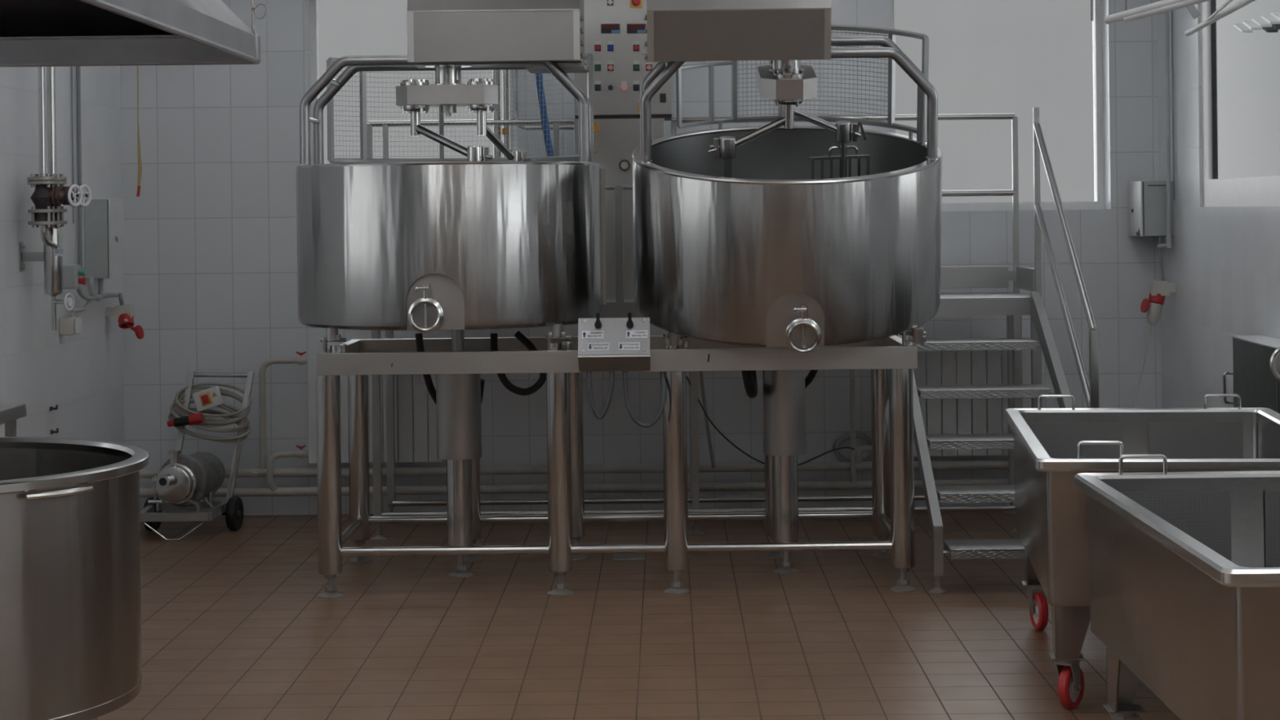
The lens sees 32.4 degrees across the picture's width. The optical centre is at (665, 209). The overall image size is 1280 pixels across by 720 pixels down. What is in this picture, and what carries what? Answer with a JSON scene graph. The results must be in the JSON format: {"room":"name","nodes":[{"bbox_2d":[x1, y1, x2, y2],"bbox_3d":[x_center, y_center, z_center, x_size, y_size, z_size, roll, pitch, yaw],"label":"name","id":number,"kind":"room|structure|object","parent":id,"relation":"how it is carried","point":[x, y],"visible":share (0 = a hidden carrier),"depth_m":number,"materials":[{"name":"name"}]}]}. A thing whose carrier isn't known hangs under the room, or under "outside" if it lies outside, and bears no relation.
{"room":"processing plant","nodes":[
{"label":"processing plant","id":0,"kind":"room"},
{"bbox_2d":[0,66,124,444],"bbox_3d":[-3.115,-0.134,5.165,0.335,3.600,13.530,-1,0,0],"label":"wall","id":1,"kind":"structure","parent":0,"point":[42,368],"depth_m":10.66,"materials":[{"name":"white tile"}]},
{"bbox_2d":[19,224,75,330],"bbox_3d":[-2.824,0.303,9.991,0.237,0.494,0.207,-1,0,0],"label":"filter","id":2,"kind":"object","parent":1,"relation":"attached to","point":[51,256],"visible":0.93,"depth_m":10.02,"materials":[{"name":"metal"}]},
{"bbox_2d":[27,173,82,227],"bbox_3d":[-2.750,-0.043,9.900,0.234,0.242,0.132,-1,0,0],"label":"valve","id":3,"kind":"object","parent":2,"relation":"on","point":[42,197],"visible":1,"depth_m":9.87,"materials":[{"name":"metal"}]},
{"bbox_2d":[50,173,91,226],"bbox_3d":[-2.750,-0.044,10.052,0.234,0.242,0.132,-1,0,0],"label":"valve","id":4,"kind":"object","parent":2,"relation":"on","point":[59,216],"visible":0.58,"depth_m":10.03,"materials":[{"name":"metal"}]},
{"bbox_2d":[49,404,57,411],"bbox_3d":[-2.918,0.945,10.504,0.035,0.028,0.030,-1,0,0],"label":"wall hook","id":5,"kind":"object","parent":1,"relation":"attached to","point":[51,408],"visible":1,"depth_m":10.50,"materials":[{"name":"metal"}]},
{"bbox_2d":[50,427,58,434],"bbox_3d":[-2.917,1.057,10.510,0.035,0.028,0.030,-1,0,0],"label":"wall hook","id":6,"kind":"object","parent":1,"relation":"attached to","point":[52,432],"visible":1,"depth_m":10.51,"materials":[{"name":"metal"}]},
{"bbox_2d":[58,316,82,335],"bbox_3d":[-2.892,0.564,10.696,0.096,0.085,0.085,-1,0,0],"label":"wall socket","id":7,"kind":"object","parent":1,"relation":"attached to","point":[68,326],"visible":1,"depth_m":10.66,"materials":[{"name":"plastic"}]},
{"bbox_2d":[71,66,74,223],"bbox_3d":[-2.949,-0.935,10.923,0.008,2.002,0.008,-1,0,0],"label":"pipe","id":8,"kind":"object","parent":1,"relation":"attached to","point":[71,66],"visible":0.53,"depth_m":10.92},
{"bbox_2d":[62,264,86,288],"bbox_3d":[-2.881,0.324,10.687,0.124,0.115,0.110,-1,0,0],"label":"control box","id":9,"kind":"object","parent":1,"relation":"attached to","point":[72,273],"visible":0.91,"depth_m":10.64,"materials":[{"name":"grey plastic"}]},
{"bbox_2d":[75,66,83,276],"bbox_3d":[-2.935,-0.802,10.996,0.021,2.269,0.022,-1,0,0],"label":"conduit","id":10,"kind":"object","parent":1,"relation":"attached to","point":[77,68],"visible":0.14,"depth_m":10.99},
{"bbox_2d":[69,300,91,316],"bbox_3d":[-2.910,0.493,10.946,0.019,0.082,0.350,-1,0,0],"label":"conduit","id":11,"kind":"object","parent":1,"relation":"attached to","point":[86,306],"visible":0.98,"depth_m":10.92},
{"bbox_2d":[88,276,103,300],"bbox_3d":[-2.892,0.398,11.175,0.025,0.128,0.212,-1,0,0],"label":"conduit","id":12,"kind":"object","parent":1,"relation":"attached to","point":[100,282],"visible":0.98,"depth_m":11.16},
{"bbox_2d":[75,287,120,300],"bbox_3d":[-2.891,0.416,11.244,0.023,0.090,0.838,-1,0,0],"label":"conduit","id":13,"kind":"object","parent":1,"relation":"attached to","point":[79,291],"visible":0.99,"depth_m":11.09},
{"bbox_2d":[84,199,124,278],"bbox_3d":[-2.872,0.146,11.283,0.144,0.403,0.271,-1,0,0],"label":"electrical box","id":14,"kind":"object","parent":1,"relation":"attached to","point":[104,218],"visible":0.96,"depth_m":11.15,"materials":[{"name":"grey metal"}]},
{"bbox_2d":[105,304,143,338],"bbox_3d":[-2.845,0.589,11.567,0.207,0.178,0.124,-1,0,0],"label":"power socket","id":15,"kind":"object","parent":1,"relation":"attached to","point":[125,314],"visible":1,"depth_m":11.54,"materials":[{"name":"plastic"}]},
{"bbox_2d":[118,293,124,305],"bbox_3d":[-2.863,0.469,11.576,0.028,0.066,0.049,-1,0,-14],"label":"conduit","id":16,"kind":"object","parent":15,"relation":"attached to","point":[120,295],"visible":1,"depth_m":11.56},
{"bbox_2d":[139,479,1008,497],"bbox_3d":[-0.116,1.489,11.800,5.626,0.048,0.047,-1,0,0],"label":"pipe","id":17,"kind":"object","parent":1,"relation":"attached to","point":[806,485],"visible":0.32,"depth_m":11.78,"materials":[{"name":"silver metal"}]},
{"bbox_2d":[266,450,293,491],"bbox_3d":[-2.067,1.399,11.779,0.138,0.213,0.045,-1,0,-22],"label":"pipe","id":18,"kind":"object","parent":17,"relation":"attached to","point":[269,469],"visible":1,"depth_m":11.75,"materials":[{"name":"silver metal"}]},
{"bbox_2d":[849,368,855,482],"bbox_3d":[0.998,0.762,11.765,0.026,1.387,0.027,-1,0,0],"label":"pipe","id":19,"kind":"object","parent":17,"relation":"attached to","point":[852,414],"visible":0.34,"depth_m":11.75,"materials":[{"name":"grey metal"}]},
{"bbox_2d":[97,511,1180,719],"bbox_3d":[-0.114,1.681,5.165,6.626,0.100,14.530,-1,0,0],"label":"floor","id":20,"kind":"structure","parent":0,"point":[235,625],"depth_m":8.52,"materials":[{"name":"brown tile"}]},
{"bbox_2d":[0,403,26,436],"bbox_3d":[-2.669,1.200,7.775,0.486,0.922,1.200,-1,0,0],"label":"side table","id":21,"kind":"object","parent":20,"relation":"on","point":[10,413],"visible":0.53,"depth_m":8.29,"materials":[{"name":"metal"}]},
{"bbox_2d":[0,436,148,719],"bbox_3d":[-2.062,1.166,5.940,1.310,0.975,1.310,-1,0,0],"label":"tub","id":22,"kind":"object","parent":20,"relation":"on","point":[70,597],"visible":1,"depth_m":5.65,"materials":[{"name":"metal"}]},
{"bbox_2d":[139,369,254,540],"bbox_3d":[-2.426,1.250,11.320,0.523,0.815,0.630,-1,0,0],"label":"trolley","id":23,"kind":"object","parent":20,"relation":"on","point":[152,519],"visible":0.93,"depth_m":11.35,"materials":[{"name":"metal"}]},
{"bbox_2d":[147,413,244,511],"bbox_3d":[-2.441,1.306,11.248,0.306,0.483,0.649,-1,0,19],"label":"pump","id":24,"kind":"object","parent":23,"relation":"on","point":[182,480],"visible":1,"depth_m":11.13,"materials":[{"name":"metal"}]},
{"bbox_2d":[191,386,223,411],"bbox_3d":[-2.393,0.988,11.497,0.154,0.131,0.082,-1,0,0],"label":"switch box","id":25,"kind":"object","parent":23,"relation":"attached to","point":[210,397],"visible":1,"depth_m":11.48,"materials":[{"name":"white plastic"}]},
{"bbox_2d":[167,382,251,442],"bbox_3d":[-2.387,1.062,11.520,0.438,0.304,0.214,-1,0,0],"label":"power cable","id":26,"kind":"object","parent":23,"relation":"hanging from","point":[195,419],"visible":0.94,"depth_m":11.48,"materials":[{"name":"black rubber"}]},
{"bbox_2d":[315,329,925,598],"bbox_3d":[-0.188,1.060,9.855,2.616,1.145,1.062,-1,0,0],"label":"stand","id":27,"kind":"object","parent":20,"relation":"on","point":[458,362],"visible":0.98,"depth_m":9.37,"materials":[{"name":"metal"}]},
{"bbox_2d":[415,333,484,404],"bbox_3d":[-0.981,0.764,10.033,0.313,0.414,0.082,-1,0,-5],"label":"hose","id":28,"kind":"object","parent":27,"relation":"hanging from","point":[419,336],"visible":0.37,"depth_m":9.99,"materials":[{"name":"black rubber"}]},
{"bbox_2d":[295,0,606,340],"bbox_3d":[-0.957,-0.277,9.814,1.371,1.660,1.410,-1,0,0],"label":"cheese vat","id":29,"kind":"object","parent":27,"relation":"on","point":[478,241],"visible":1,"depth_m":9.37,"materials":[{"name":"metal"}]},
{"bbox_2d":[490,330,546,395],"bbox_3d":[-0.660,0.690,9.909,0.252,0.291,0.054,-1,0,0],"label":"hose","id":30,"kind":"object","parent":27,"relation":"hanging from","point":[521,337],"visible":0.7,"depth_m":9.89,"materials":[{"name":"black rubber"}]},
{"bbox_2d":[577,311,650,371],"bbox_3d":[-0.215,0.554,9.251,0.301,0.251,0.111,-1,0,0],"label":"box","id":31,"kind":"object","parent":27,"relation":"attached to","point":[613,344],"visible":1,"depth_m":9.24,"materials":[{"name":"metal"}]},
{"bbox_2d":[586,371,614,419],"bbox_3d":[-0.274,0.771,9.299,0.119,0.231,0.042,-1,0,0],"label":"hanging cable","id":32,"kind":"object","parent":31,"relation":"hanging from","point":[611,377],"visible":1,"depth_m":9.29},
{"bbox_2d":[622,370,666,427],"bbox_3d":[-0.089,0.787,9.324,0.183,0.265,0.091,-1,0,0],"label":"hanging cable","id":33,"kind":"object","parent":31,"relation":"hanging from","point":[655,420],"visible":1,"depth_m":9.29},
{"bbox_2d":[741,370,757,398],"bbox_3d":[0.379,0.742,9.845,0.078,0.193,0.263,-1,0,9],"label":"hose","id":34,"kind":"object","parent":27,"relation":"hanging from","point":[749,377],"visible":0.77,"depth_m":9.73,"materials":[{"name":"black rubber"}]},
{"bbox_2d":[631,0,942,352],"bbox_3d":[0.529,-0.302,9.670,1.366,1.773,1.457,-1,0,7],"label":"cheese vat","id":35,"kind":"object","parent":27,"relation":"on","point":[779,233],"visible":0.99,"depth_m":9.21,"materials":[{"name":"metal"}]},
{"bbox_2d":[651,129,927,179],"bbox_3d":[0.533,0.062,9.668,1.259,0.636,1.259,-1,12,0],"label":"tub","id":36,"kind":"object","parent":35,"relation":"in","point":[776,154],"depth_m":10.10,"materials":[{"name":"metal"}]},
{"bbox_2d":[804,369,817,388],"bbox_3d":[0.614,0.752,10.033,0.212,0.179,0.056,-1,0,19],"label":"hose","id":37,"kind":"object","parent":27,"relation":"hanging from","point":[808,380],"visible":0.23,"depth_m":10.00,"materials":[{"name":"black rubber"}]},
{"bbox_2d":[613,553,645,559],"bbox_3d":[-0.169,1.630,10.337,0.150,0.005,0.170,-1,0,0],"label":"floor plate","id":38,"kind":"object","parent":20,"relation":"on","point":[616,556],"visible":1,"depth_m":10.33,"materials":[{"name":"metal"}]},
{"bbox_2d":[366,113,1042,540],"bbox_3d":[0.175,0.568,11.330,3.496,2.121,0.740,-1,0,0],"label":"work platform","id":39,"kind":"object","parent":20,"relation":"on","point":[1015,304],"visible":0.48,"depth_m":11.41,"materials":[{"name":"grey metal"}]},
{"bbox_2d":[535,73,554,156],"bbox_3d":[-0.600,-0.269,11.122,0.151,1.451,0.088,-1,0,0],"label":"hose","id":40,"kind":"object","parent":39,"relation":"on","point":[546,137],"visible":0.35,"depth_m":11.08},
{"bbox_2d":[573,0,672,299],"bbox_3d":[-0.217,-0.478,11.463,0.510,1.878,0.314,-1,0,0],"label":"tall cabinet","id":41,"kind":"object","parent":39,"relation":"on","point":[615,37],"visible":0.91,"depth_m":11.34,"materials":[{"name":"metal"}]},
{"bbox_2d":[593,122,599,153],"bbox_3d":[-0.359,-0.368,11.264,0.038,0.157,0.161,-1,0,-7],"label":"clip","id":42,"kind":"object","parent":41,"relation":"attached to","point":[596,127],"visible":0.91,"depth_m":11.19,"materials":[{"name":"orange plastic"}]},
{"bbox_2d":[686,376,854,466],"bbox_3d":[0.504,1.095,11.427,1.156,0.538,0.180,-1,0,-39],"label":"cable","id":43,"kind":"object","parent":39,"relation":"hanging from","point":[688,380],"visible":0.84,"depth_m":11.44,"materials":[{"name":"black rubber"}]},
{"bbox_2d":[895,106,1099,594],"bbox_3d":[1.492,0.553,10.098,0.775,2.120,1.775,-1,0,0],"label":"stairs","id":44,"kind":"structure","parent":20,"relation":"on","point":[997,548],"depth_m":10.06,"materials":[{"name":"metal"}]},
{"bbox_2d":[1003,393,1279,708],"bbox_3d":[1.766,1.166,7.756,1.030,0.888,1.778,-1,0,6],"label":"trolley","id":45,"kind":"object","parent":20,"relation":"on","point":[1052,446],"visible":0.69,"depth_m":7.83,"materials":[{"name":"metal"}]},
{"bbox_2d":[1074,453,1279,719],"bbox_3d":[1.734,1.166,5.675,1.030,0.888,1.778,-1,0,0],"label":"trolley","id":46,"kind":"object","parent":20,"relation":"on","point":[1184,566],"visible":1,"depth_m":5.72,"materials":[{"name":"metal"}]},
{"bbox_2d":[1222,335,1279,413],"bbox_3d":[2.576,1.073,9.419,0.212,1.056,0.994,-1,0,0],"label":"machine","id":47,"kind":"object","parent":20,"relation":"on","point":[1255,358],"visible":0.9,"depth_m":9.41,"materials":[{"name":"metal"}]},
{"bbox_2d":[120,0,1161,515],"bbox_3d":[-0.350,-0.166,12.155,6.096,3.600,0.450,-1,0,0],"label":"wall","id":48,"kind":"structure","parent":0,"point":[210,278],"depth_m":11.93,"materials":[{"name":"white tile"}]},
{"bbox_2d":[306,356,443,463],"bbox_3d":[-1.551,1.066,11.800,0.724,0.572,0.089,-1,0,0],"label":"radiator","id":49,"kind":"object","parent":48,"relation":"attached to","point":[405,452],"visible":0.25,"depth_m":11.76,"materials":[{"name":"white metal"}]},
{"bbox_2d":[292,444,308,458],"bbox_3d":[-1.950,1.297,11.800,0.105,0.072,0.047,-1,0,0],"label":"radiator valve","id":50,"kind":"object","parent":49,"relation":"attached to","point":[300,453],"visible":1,"depth_m":11.78,"materials":[{"name":"metal"}]},
{"bbox_2d":[291,351,309,364],"bbox_3d":[-1.950,0.794,11.800,0.105,0.072,0.047,-1,0,0],"label":"radiator valve","id":51,"kind":"object","parent":49,"relation":"attached to","point":[300,360],"visible":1,"depth_m":11.79,"materials":[{"name":"metal"}]},
{"bbox_2d":[309,0,516,164],"bbox_3d":[-1.379,-0.584,12.150,1.145,1.260,0.070,-1,0,0],"label":"window","id":52,"kind":"structure","parent":48,"relation":"in","point":[313,4],"depth_m":12.11,"materials":[{"name":"white plastic"}]},
{"bbox_2d":[139,459,1008,479],"bbox_3d":[-0.117,1.387,11.793,5.626,0.048,0.061,-1,0,0],"label":"pipe","id":53,"kind":"object","parent":48,"relation":"attached to","point":[999,464],"depth_m":11.78,"materials":[{"name":"silver metal"}]},
{"bbox_2d":[258,357,292,469],"bbox_3d":[-2.089,1.090,11.800,0.180,0.598,0.035,-1,0,0],"label":"pipe","id":54,"kind":"object","parent":53,"relation":"attached to","point":[262,425],"visible":1,"depth_m":11.78,"materials":[{"name":"grey metal"}]},
{"bbox_2d":[698,371,715,468],"bbox_3d":[0.223,1.111,11.667,0.034,0.534,0.168,-1,0,28],"label":"hose","id":55,"kind":"object","parent":53,"relation":"attached to","point":[701,379],"visible":0.97,"depth_m":11.67,"materials":[{"name":"black rubber"}]},
{"bbox_2d":[854,445,871,463],"bbox_3d":[1.086,1.306,11.770,0.150,0.093,0.032,-1,0,-15],"label":"pipe","id":56,"kind":"object","parent":53,"relation":"attached to","point":[861,449],"visible":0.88,"depth_m":11.75,"materials":[{"name":"silver metal"}]},
{"bbox_2d":[831,430,871,462],"bbox_3d":[1.026,1.289,11.900,0.249,0.194,0.050,-1,0,0],"label":"cable coil","id":57,"kind":"object","parent":48,"relation":"attached to","point":[837,441],"visible":0.66,"depth_m":11.89,"materials":[{"name":"black rubber"}]},
{"bbox_2d":[913,350,1031,456],"bbox_3d":[1.557,1.030,11.800,0.805,0.572,0.089,-1,0,0],"label":"radiator","id":58,"kind":"object","parent":48,"relation":"attached to","point":[993,420],"visible":0.44,"depth_m":11.76,"materials":[{"name":"white metal"}]},
{"bbox_2d":[891,0,1103,211],"bbox_3d":[1.819,-0.624,12.150,1.178,1.255,0.070,-1,0,0],"label":"window","id":59,"kind":"structure","parent":48,"relation":"in","point":[1098,204],"depth_m":12.11,"materials":[{"name":"white plastic"}]},
{"bbox_2d":[1090,0,1093,20],"bbox_3d":[2.037,-1.303,10.500,0.022,0.799,0.013,-1,0,0],"label":"hanging rod","id":60,"kind":"object","parent":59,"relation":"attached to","point":[1091,1],"visible":1,"depth_m":10.49,"materials":[{"name":"grey metal"}]},
{"bbox_2d":[1125,0,1128,10],"bbox_3d":[2.160,-1.298,10.300,0.020,0.743,0.011,-1,0,0],"label":"hanging rod","id":61,"kind":"object","parent":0,"point":[1126,1],"visible":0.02,"depth_m":10.30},
{"bbox_2d":[1157,0,1279,408],"bbox_3d":[2.753,-0.202,5.165,0.150,3.600,13.530,-1,0,0],"label":"wall","id":62,"kind":"structure","parent":0,"point":[1223,263],"depth_m":11.06,"materials":[{"name":"white tile"}]},
{"bbox_2d":[1128,181,1173,236],"bbox_3d":[2.591,-0.007,11.750,0.178,0.292,0.305,-1,0,0],"label":"box","id":63,"kind":"object","parent":62,"relation":"attached to","point":[1147,199],"visible":0.98,"depth_m":11.60,"materials":[{"name":"grey metal"}]},
{"bbox_2d":[1157,237,1164,280],"bbox_3d":[2.616,0.261,11.620,0.032,0.234,0.014,-1,0,0],"label":"conduit","id":64,"kind":"object","parent":63,"relation":"attached to","point":[1158,238],"visible":1,"depth_m":11.61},
{"bbox_2d":[1140,280,1175,312],"bbox_3d":[2.601,0.457,11.598,0.188,0.165,0.101,-1,0,0],"label":"power socket","id":65,"kind":"object","parent":62,"relation":"attached to","point":[1157,291],"visible":1,"depth_m":11.56,"materials":[{"name":"plastic"}]},
{"bbox_2d":[1132,302,1162,408],"bbox_3d":[2.462,0.978,11.519,0.368,0.982,0.075,-1,0,-31],"label":"plug","id":66,"kind":"object","parent":65,"relation":"attached to","point":[1153,313],"visible":0.69,"depth_m":11.57,"materials":[{"name":"plastic"}]},
{"bbox_2d":[1157,11,1172,248],"bbox_3d":[2.614,-0.898,11.566,0.076,2.205,0.033,-1,0,16],"label":"conduit","id":67,"kind":"object","parent":62,"relation":"attached to","point":[1168,244],"visible":1,"depth_m":11.55,"materials":[{"name":"grey plastic"}]},
{"bbox_2d":[1170,10,1174,199],"bbox_3d":[2.661,-1.027,11.560,0.008,1.948,0.008,-1,0,0],"label":"wire","id":68,"kind":"object","parent":62,"relation":"attached to","point":[1171,11],"visible":1,"depth_m":11.56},
{"bbox_2d":[1200,0,1279,206],"bbox_3d":[2.702,-0.684,10.015,0.030,1.335,2.030,-1,0,0],"label":"window","id":69,"kind":"structure","parent":62,"relation":"in","point":[1241,71],"depth_m":10.34,"materials":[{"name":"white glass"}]},
{"bbox_2d":[1233,11,1279,32],"bbox_3d":[2.641,-0.830,9.430,0.050,0.052,1.386,-1,0,0],"label":"blind","id":70,"kind":"object","parent":69,"relation":"attached to","point":[1265,20],"visible":1,"depth_m":9.76,"materials":[{"name":"white fabric"}]},
{"bbox_2d":[1184,0,1255,35],"bbox_3d":[2.258,-0.829,8.800,0.174,0.143,1.602,-1,0,0],"label":"tube","id":71,"kind":"object","parent":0,"point":[1215,16],"depth_m":9.15,"materials":[{"name":"silver metal"}]},
{"bbox_2d":[1104,0,1209,24],"bbox_3d":[2.125,-0.861,9.080,0.037,0.084,1.473,-1,0,-12],"label":"tube","id":72,"kind":"object","parent":71,"relation":"attached to","point":[1164,6],"visible":1,"depth_m":9.34,"materials":[{"name":"silver metal"}]},
{"bbox_3d":[-0.156,-2.018,5.165,6.626,0.100,14.530,-1,0,0],"label":"ceiling","id":73,"kind":"structure","parent":0,"visible":0},
{"bbox_2d":[37,66,46,176],"bbox_3d":[-2.812,-1.034,9.900,0.031,1.807,0.031,-1,0,0],"label":"pipe","id":74,"kind":"object","parent":73,"relation":"hanging from","point":[41,70],"visible":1,"depth_m":9.89,"materials":[{"name":"metal"}]},
{"bbox_2d":[46,66,56,176],"bbox_3d":[-2.812,-1.035,10.052,0.038,1.805,0.038,-1,0,0],"label":"pipe","id":75,"kind":"object","parent":73,"relation":"hanging from","point":[51,71],"visible":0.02,"depth_m":10.04,"materials":[{"name":"metal"}]},
{"bbox_2d":[0,0,266,66],"bbox_3d":[-2.080,-1.192,5.675,1.719,1.509,2.149,-1,0,0],"label":"exhaust hood","id":76,"kind":"object","parent":73,"relation":"hanging from","point":[33,33],"visible":1,"depth_m":6.69,"materials":[{"name":"metal"}]},
{"bbox_2d":[136,65,142,196],"bbox_3d":[-2.831,-1.004,11.800,0.028,1.866,0.024,-1,0,0],"label":"strip","id":77,"kind":"object","parent":73,"relation":"hanging from","point":[140,166],"visible":0.94,"depth_m":11.80,"materials":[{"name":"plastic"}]},
{"bbox_2d":[493,70,501,157],"bbox_3d":[-0.908,-0.720,11.840,0.041,2.480,0.041,-1,0,0],"label":"vertical pipe","id":78,"kind":"object","parent":73,"relation":"hanging from","point":[496,73],"visible":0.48,"depth_m":11.82,"materials":[{"name":"metal"}]},
{"bbox_2d":[502,69,509,157],"bbox_3d":[-0.859,-0.720,11.840,0.033,2.480,0.033,-1,0,0],"label":"vertical pipe","id":79,"kind":"object","parent":73,"relation":"hanging from","point":[506,138],"visible":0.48,"depth_m":11.83,"materials":[{"name":"metal"}]},
{"bbox_2d":[502,128,508,134],"bbox_3d":[-0.860,-0.423,11.820,0.030,0.034,0.050,-1,0,0],"label":"clip","id":80,"kind":"object","parent":79,"relation":"attached to","point":[506,132],"visible":0.96,"depth_m":11.80,"materials":[{"name":"orange plastic"}]},
{"bbox_2d":[509,69,515,150],"bbox_3d":[-0.827,-0.721,11.840,0.024,2.480,0.024,-1,0,0],"label":"vertical pipe","id":81,"kind":"object","parent":73,"relation":"hanging from","point":[511,73],"visible":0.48,"depth_m":11.83,"materials":[{"name":"silver metal"}]},
{"bbox_2d":[513,69,573,130],"bbox_3d":[-0.590,-1.196,11.800,0.461,1.534,0.026,-1,0,0],"label":"pipe","id":82,"kind":"object","parent":73,"relation":"hanging from","point":[515,71],"visible":0.51,"depth_m":11.79,"materials":[{"name":"metal"}]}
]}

